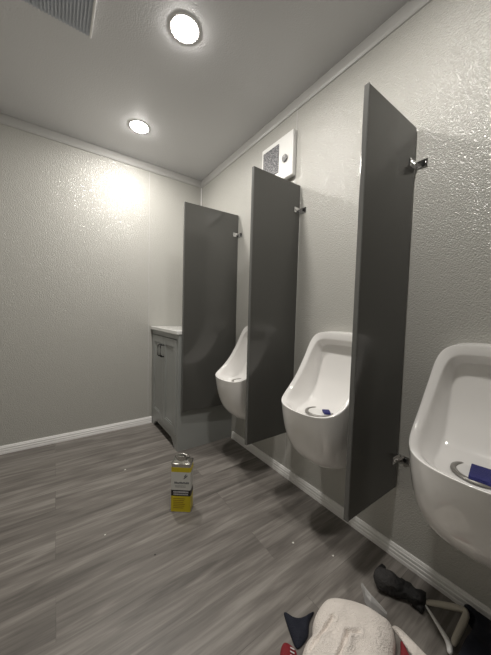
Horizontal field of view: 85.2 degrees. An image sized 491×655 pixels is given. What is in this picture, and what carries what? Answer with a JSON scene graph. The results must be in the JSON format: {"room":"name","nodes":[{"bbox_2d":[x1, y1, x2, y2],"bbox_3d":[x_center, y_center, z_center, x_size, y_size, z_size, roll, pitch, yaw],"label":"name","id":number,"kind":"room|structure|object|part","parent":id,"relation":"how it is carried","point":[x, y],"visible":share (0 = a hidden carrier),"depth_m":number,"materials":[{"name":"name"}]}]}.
{"room":"public restroom","nodes":[
{"label":"public restroom","id":0,"kind":"room"},
{"bbox_2d":[0,124,200,445],"bbox_3d":[-1.177,-0.252,1.995,1.980,2.127,0.100,-1,4,-36],"label":"wall","id":1,"kind":"structure","parent":0,"point":[76,250],"depth_m":1.91,"materials":[{"name":"grey paint"}]},
{"bbox_2d":[0,416,151,454],"bbox_3d":[-1.348,0.788,1.879,1.347,0.052,0.012,-1,4,-36],"label":"baseboard","id":2,"kind":"structure","parent":1,"relation":"attached to","point":[10,448],"depth_m":1.94,"materials":[{"name":"white wood"}]},
{"bbox_2d":[0,113,201,187],"bbox_3d":[-1.117,-1.280,1.894,1.780,0.060,0.011,-1,4,-36],"label":"trim","id":3,"kind":"structure","parent":1,"relation":"attached to","point":[7,120],"depth_m":1.90,"materials":[{"name":"grey"}]},
{"bbox_2d":[147,172,149,416],"bbox_3d":[-0.799,-0.249,2.202,0.007,2.012,0.002,-1,4,-36],"label":"trim","id":4,"kind":"structure","parent":1,"relation":"attached to","point":[149,172],"depth_m":2.20,"materials":[{"name":"grey"}]},
{"bbox_2d":[0,0,408,180],"bbox_3d":[0.043,-1.242,0.270,1.980,0.100,4.200,-1,4,-36],"label":"ceiling","id":5,"kind":"structure","parent":0,"point":[199,102],"depth_m":1.29,"materials":[{"name":"white paint"}]},
{"bbox_2d":[22,0,96,37],"bbox_3d":[-0.707,-1.241,0.916,0.342,0.012,0.340,-1,4,-36],"label":"ceiling vent","id":6,"kind":"object","parent":5,"relation":"in","point":[78,14],"visible":1,"depth_m":1.05,"materials":[{"name":"white metal"}]},
{"bbox_3d":[-0.571,-1.243,1.013,0.009,0.012,0.340,-1,4,-36],"label":"edge rail","id":7,"kind":"part","parent":6,"relation":"part of","materials":[{"name":"white metal"}]},
{"bbox_2d":[129,120,149,133],"bbox_3d":[-0.683,-1.285,1.716,0.126,0.009,0.126,-1,4,-36],"label":"recessed light","id":8,"kind":"object","parent":5,"relation":"in","point":[138,126],"visible":1,"depth_m":1.71,"materials":[{"name":"white plastic"}]},
{"bbox_2d":[169,12,199,44],"bbox_3d":[-0.253,-1.241,1.115,0.126,0.009,0.126,-1,4,-36],"label":"recessed light","id":9,"kind":"object","parent":5,"relation":"in","point":[184,28],"visible":1,"depth_m":1.10,"materials":[{"name":"white plastic"}]},
{"bbox_2d":[0,422,471,654],"bbox_3d":[-0.016,0.980,0.390,1.980,0.100,4.200,-1,4,-36],"label":"floor","id":10,"kind":"structure","parent":0,"point":[223,575],"depth_m":1.03,"materials":[{"name":"grey laminate"}]},
{"bbox_2d":[171,453,193,512],"bbox_3d":[-0.304,0.737,1.284,0.096,0.275,0.058,2,3,2],"label":"can","id":11,"kind":"object","parent":10,"relation":"on","point":[182,466],"visible":1,"depth_m":1.26,"materials":[{"name":"yellow metal"}]},
{"bbox_2d":[173,498,184,507],"bbox_3d":[-0.313,0.830,1.261,0.056,0.048,0.001,2,3,2],"label":"print","id":12,"kind":"object","parent":11,"relation":"attached to","point":[173,498],"depth_m":1.26},
{"bbox_2d":[173,491,187,494],"bbox_3d":[-0.305,0.781,1.258,0.071,0.018,0.001,2,3,2],"label":"print","id":13,"kind":"object","parent":11,"relation":"on","point":[174,492],"depth_m":1.26},
{"bbox_2d":[174,475,188,485],"bbox_3d":[-0.300,0.720,1.255,0.069,0.063,0.001,2,3,2],"label":"print","id":14,"kind":"object","parent":11,"relation":"on","point":[185,476],"depth_m":1.26},
{"bbox_2d":[152,330,230,451],"bbox_3d":[-0.462,0.426,2.130,0.470,0.796,0.584,-1,4,-36],"label":"vanity cabinet","id":15,"kind":"object","parent":10,"relation":"on","point":[193,428],"visible":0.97,"depth_m":1.92,"materials":[{"name":"grey paint"}]},
{"bbox_3d":[-0.693,0.387,2.128,0.024,0.653,0.262,-1,4,-36],"label":"door","id":16,"kind":"part","parent":15,"relation":"part of","materials":[{"name":"grey paint"}]},
{"bbox_2d":[151,326,181,334],"bbox_3d":[-0.439,0.016,2.113,0.445,0.026,0.589,-1,4,-36],"label":"countertop","id":17,"kind":"structure","parent":15,"relation":"on","point":[177,330],"depth_m":1.97,"materials":[{"name":"white stone"}]},
{"bbox_3d":[-0.612,0.378,2.021,0.018,0.695,0.582,-1,4,-36],"label":"frame","id":18,"kind":"part","parent":15,"relation":"part of","materials":[{"name":"grey paint"}]},
{"bbox_3d":[-0.537,0.403,1.911,0.024,0.653,0.262,-1,4,-36],"label":"door","id":19,"kind":"part","parent":15,"relation":"part of","materials":[{"name":"grey paint"}]},
{"bbox_2d":[280,643,296,654],"bbox_3d":[0.111,0.906,0.716,0.045,0.019,0.108,2,3,17],"label":"cloth","id":20,"kind":"object","parent":10,"relation":"on","point":[286,649],"visible":1,"depth_m":0.75,"materials":[{"name":"red fabric"}]},
{"bbox_2d":[284,612,313,648],"bbox_3d":[0.172,0.904,0.804,0.098,0.017,0.092,1,3,-2],"label":"cloth","id":21,"kind":"object","parent":10,"relation":"on","point":[298,628],"visible":1,"depth_m":0.80,"materials":[{"name":"black fabric"}]},
{"bbox_2d":[303,598,395,654],"bbox_3d":[0.281,0.886,0.713,0.254,0.067,0.350,3,3,20],"label":"towel","id":22,"kind":"object","parent":10,"relation":"on","point":[340,626],"visible":1,"depth_m":0.76,"materials":[{"name":"white fabric"}]},
{"bbox_2d":[400,641,408,654],"bbox_3d":[0.439,0.915,0.724,0.056,0.018,0.109,1,3,-9],"label":"cloth","id":23,"kind":"object","parent":10,"relation":"on","point":[403,651],"visible":1,"depth_m":0.76,"materials":[{"name":"red fabric"}]},
{"bbox_2d":[392,625,425,654],"bbox_3d":[0.487,0.919,0.751,0.047,0.009,0.154,0,3,-24],"label":"strip","id":24,"kind":"object","parent":10,"relation":"on","point":[408,642],"visible":1,"depth_m":0.77,"materials":[{"name":"white plastic"}]},
{"bbox_2d":[373,564,469,654],"bbox_3d":[0.569,0.888,0.883,0.160,0.058,0.246,-1,4,-36],"label":"tool","id":25,"kind":"object","parent":10,"relation":"on","point":[386,580],"visible":1,"depth_m":0.87,"materials":[{"name":"grey rubber"}]},
{"bbox_3d":[0.643,0.896,0.821,0.112,0.030,0.118,1,3,-4],"label":"handle","id":26,"kind":"part","parent":25,"relation":"part of","materials":[{"name":"beige"}]},
{"bbox_2d":[458,604,490,654],"bbox_3d":[0.672,0.900,0.723,0.237,0.060,0.194,-1,4,-36],"label":"garment","id":27,"kind":"object","parent":10,"relation":"on","point":[478,642],"visible":0.98,"depth_m":0.75,"materials":[{"name":"black fabric"}]},
{"bbox_2d":[202,0,490,608],"bbox_3d":[0.807,-0.137,0.835,0.100,2.127,4.100,-1,4,-36],"label":"wall","id":28,"kind":"structure","parent":0,"point":[434,69],"depth_m":0.99,"materials":[{"name":"grey paint"}]},
{"bbox_2d":[181,202,241,411],"bbox_3d":[-0.227,-0.120,1.841,0.414,1.372,0.056,-1,4,-33],"label":"partition","id":29,"kind":"object","parent":28,"relation":"attached to","point":[210,236],"depth_m":1.83,"materials":[{"name":"grey plastic"}]},
{"bbox_2d":[215,326,247,419],"bbox_3d":[-0.020,0.287,1.650,0.308,0.603,0.319,-1,4,-36],"label":"urinal","id":30,"kind":"object","parent":28,"relation":"attached to","point":[231,377],"visible":0.52,"depth_m":1.64,"materials":[{"name":"white ceramic"}]},
{"bbox_2d":[245,166,305,444],"bbox_3d":[0.161,-0.087,1.375,0.325,1.351,0.056,-1,4,-36],"label":"partition","id":31,"kind":"object","parent":28,"relation":"attached to","point":[275,200],"depth_m":1.37,"materials":[{"name":"grey plastic"}]},
{"bbox_2d":[262,129,296,179],"bbox_3d":[0.186,-0.969,1.569,0.041,0.245,0.272,-1,4,-36],"label":"wall heater","id":32,"kind":"object","parent":28,"relation":"attached to","point":[279,159],"visible":0.89,"depth_m":1.52,"materials":[{"name":"white plastic"}]},
{"bbox_2d":[263,144,278,174],"bbox_3d":[0.151,-0.984,1.601,0.005,0.160,0.139,-1,4,-36],"label":"grille","id":33,"kind":"object","parent":32,"relation":"attached to","point":[271,155],"depth_m":1.58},
{"bbox_2d":[284,111,297,466],"bbox_3d":[0.258,-0.184,1.516,0.002,2.012,0.007,-1,4,-36],"label":"trim","id":34,"kind":"structure","parent":28,"relation":"attached to","point":[297,111],"depth_m":1.48,"materials":[{"name":"grey"}]},
{"bbox_2d":[281,331,351,468],"bbox_3d":[0.327,0.322,1.163,0.308,0.603,0.319,-1,4,-36],"label":"urinal","id":35,"kind":"object","parent":28,"relation":"attached to","point":[321,381],"visible":0.72,"depth_m":1.19,"materials":[{"name":"white ceramic"}]},
{"bbox_2d":[322,409,330,414],"bbox_3d":[0.347,0.362,1.143,0.029,0.010,0.040,2,3,3],"label":"block","id":36,"kind":"object","parent":35,"relation":"on","point":[325,411],"visible":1,"depth_m":1.14,"materials":[{"name":"blue plastic"}]},
{"bbox_2d":[201,0,431,187],"bbox_3d":[0.764,-1.171,0.783,0.011,0.060,3.988,-1,4,-36],"label":"trim","id":37,"kind":"structure","parent":28,"relation":"attached to","point":[412,7],"depth_m":1.26,"materials":[{"name":"grey"}]},
{"bbox_2d":[231,431,490,619],"bbox_3d":[0.882,0.914,0.651,0.012,0.052,3.390,-1,4,-36],"label":"baseboard","id":38,"kind":"structure","parent":28,"relation":"attached to","point":[442,584],"depth_m":1.09,"materials":[{"name":"white"}]},
{"bbox_2d":[343,82,427,521],"bbox_3d":[0.489,-0.049,0.912,0.330,1.360,0.056,-1,4,-36],"label":"partition","id":39,"kind":"object","parent":28,"relation":"attached to","point":[388,146],"depth_m":0.90,"materials":[{"name":"grey plastic"}]},
{"bbox_2d":[409,343,490,567],"bbox_3d":[0.640,0.354,0.726,0.308,0.603,0.319,-1,4,-36],"label":"urinal","id":40,"kind":"object","parent":28,"relation":"attached to","point":[450,432],"visible":1,"depth_m":0.80,"materials":[{"name":"white ceramic"}]},
{"bbox_2d":[468,464,490,486],"bbox_3d":[0.631,0.393,0.711,0.052,0.010,0.086,5,4,44],"label":"block","id":41,"kind":"object","parent":40,"relation":"on","point":[480,474],"visible":1,"depth_m":0.70,"materials":[{"name":"blue"}]}
]}

